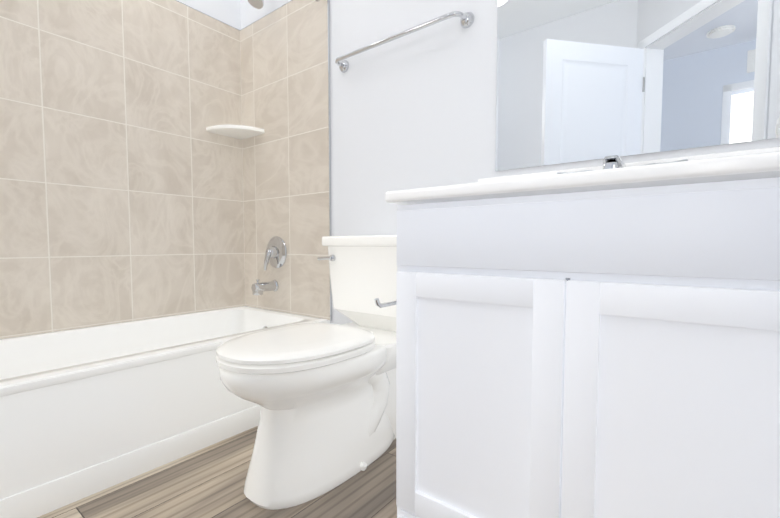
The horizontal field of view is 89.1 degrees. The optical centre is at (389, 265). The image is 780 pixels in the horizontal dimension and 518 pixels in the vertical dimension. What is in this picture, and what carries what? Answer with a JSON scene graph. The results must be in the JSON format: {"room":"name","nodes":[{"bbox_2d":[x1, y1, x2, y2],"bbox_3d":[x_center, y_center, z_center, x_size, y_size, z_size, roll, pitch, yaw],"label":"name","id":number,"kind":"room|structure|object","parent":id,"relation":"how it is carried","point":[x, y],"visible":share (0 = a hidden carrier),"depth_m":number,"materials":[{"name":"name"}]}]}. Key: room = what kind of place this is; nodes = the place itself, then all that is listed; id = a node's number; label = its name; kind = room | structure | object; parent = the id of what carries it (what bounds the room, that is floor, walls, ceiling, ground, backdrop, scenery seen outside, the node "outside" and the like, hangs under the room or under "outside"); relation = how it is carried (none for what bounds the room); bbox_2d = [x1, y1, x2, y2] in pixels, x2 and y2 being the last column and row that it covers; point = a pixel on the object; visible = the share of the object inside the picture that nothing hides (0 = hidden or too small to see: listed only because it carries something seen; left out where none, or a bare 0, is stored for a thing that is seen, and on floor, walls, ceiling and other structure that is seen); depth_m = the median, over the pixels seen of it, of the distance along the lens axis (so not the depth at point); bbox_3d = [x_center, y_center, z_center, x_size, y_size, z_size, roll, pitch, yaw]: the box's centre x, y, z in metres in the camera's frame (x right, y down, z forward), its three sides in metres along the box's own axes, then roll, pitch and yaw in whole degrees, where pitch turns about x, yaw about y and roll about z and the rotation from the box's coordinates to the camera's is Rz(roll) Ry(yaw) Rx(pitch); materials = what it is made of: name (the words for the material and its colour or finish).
{"room":"bathroom","nodes":[
{"label":"bathroom","id":0,"kind":"room"},
{"bbox_2d":[37,426,396,517],"bbox_3d":[-0.647,0.809,-0.282,4.050,0.100,4.400,2,4,37],"label":"floor","id":1,"kind":"structure","parent":0,"point":[208,482],"depth_m":1.18,"materials":[{"name":"brown wood"}]},
{"bbox_2d":[0,306,329,517],"bbox_3d":[-1.032,0.472,1.562,0.720,0.380,1.496,2,4,37],"label":"bathtub","id":2,"kind":"object","parent":1,"relation":"on","point":[87,411],"visible":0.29,"depth_m":1.29,"materials":[{"name":"white ceramic"}]},
{"bbox_2d":[216,235,396,509],"bbox_3d":[-0.206,0.284,1.365,0.464,0.776,0.774,2,4,37],"label":"toilet","id":3,"kind":"object","parent":1,"relation":"on","point":[322,396],"visible":0.98,"depth_m":1.20,"materials":[{"name":"white ceramic"}]},
{"bbox_2d":[374,146,779,517],"bbox_3d":[0.479,0.203,0.990,0.946,0.977,0.560,2,4,37],"label":"bathroom vanity","id":4,"kind":"object","parent":1,"relation":"on","point":[603,341],"visible":1,"depth_m":0.73,"materials":[{"name":"white paint"}]},
{"bbox_2d":[177,0,779,324],"bbox_3d":[-0.498,-0.522,0.857,2.615,2.440,2.134,2,4,37],"label":"wall","id":5,"kind":"structure","parent":0,"point":[415,110],"depth_m":1.62,"materials":[{"name":"white paint"}]},
{"bbox_2d":[0,0,244,338],"bbox_3d":[-1.326,-0.518,1.730,0.010,1.600,1.509,2,4,37],"label":"wall tile","id":6,"kind":"structure","parent":5,"relation":"attached to","point":[121,184],"depth_m":1.82,"materials":[{"name":"beige tile"}]},
{"bbox_2d":[175,0,331,320],"bbox_3d":[-1.036,-0.508,1.514,0.734,1.603,1.518,2,4,37],"label":"trim","id":7,"kind":"structure","parent":5,"relation":"attached to","point":[329,109],"depth_m":1.89,"materials":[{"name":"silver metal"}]},
{"bbox_2d":[247,0,263,8],"bbox_3d":[-0.660,-1.388,2.036,0.090,0.140,0.161,2,4,37],"label":"shower head","id":8,"kind":"object","parent":5,"relation":"attached to","point":[257,4],"visible":1,"depth_m":2.02},
{"bbox_2d":[240,0,329,319],"bbox_3d":[-0.577,-0.538,2.112,0.730,1.600,0.010,2,4,37],"label":"wall tile","id":9,"kind":"structure","parent":5,"relation":"attached to","point":[284,73],"depth_m":2.07,"materials":[{"name":"beige tile"}]},
{"bbox_2d":[206,125,263,139],"bbox_3d":[-0.843,-0.736,2.164,0.215,0.026,0.215,2,4,37],"label":"corner shelf","id":10,"kind":"object","parent":9,"relation":"attached to","point":[242,132],"visible":0.98,"depth_m":2.14,"materials":[{"name":"white ceramic"}]},
{"bbox_2d":[251,279,278,294],"bbox_3d":[-0.674,0.115,2.129,0.062,0.084,0.136,2,4,37],"label":"tub spout","id":11,"kind":"object","parent":9,"relation":"attached to","point":[258,288],"visible":1,"depth_m":2.10,"materials":[{"name":"silver metal"}]},
{"bbox_2d":[264,236,286,269],"bbox_3d":[-0.640,-0.064,2.132,0.174,0.184,0.075,2,4,37],"label":"shower valve","id":12,"kind":"object","parent":9,"relation":"attached to","point":[275,254],"visible":1,"depth_m":2.12,"materials":[{"name":"silver metal"}]},
{"bbox_2d":[335,11,473,72],"bbox_3d":[0.014,-0.897,1.597,0.670,0.054,0.076,2,4,37],"label":"towel rail","id":13,"kind":"object","parent":5,"relation":"attached to","point":[467,20],"visible":1,"depth_m":1.51,"materials":[{"name":"silver metal"}]},
{"bbox_2d":[495,0,779,170],"bbox_3d":[0.694,-0.774,1.124,0.814,0.915,0.006,2,4,37],"label":"wall mirror","id":14,"kind":"object","parent":5,"relation":"attached to","point":[580,80],"visible":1,"depth_m":1.14,"materials":[{"name":"clear glass"}]}
]}

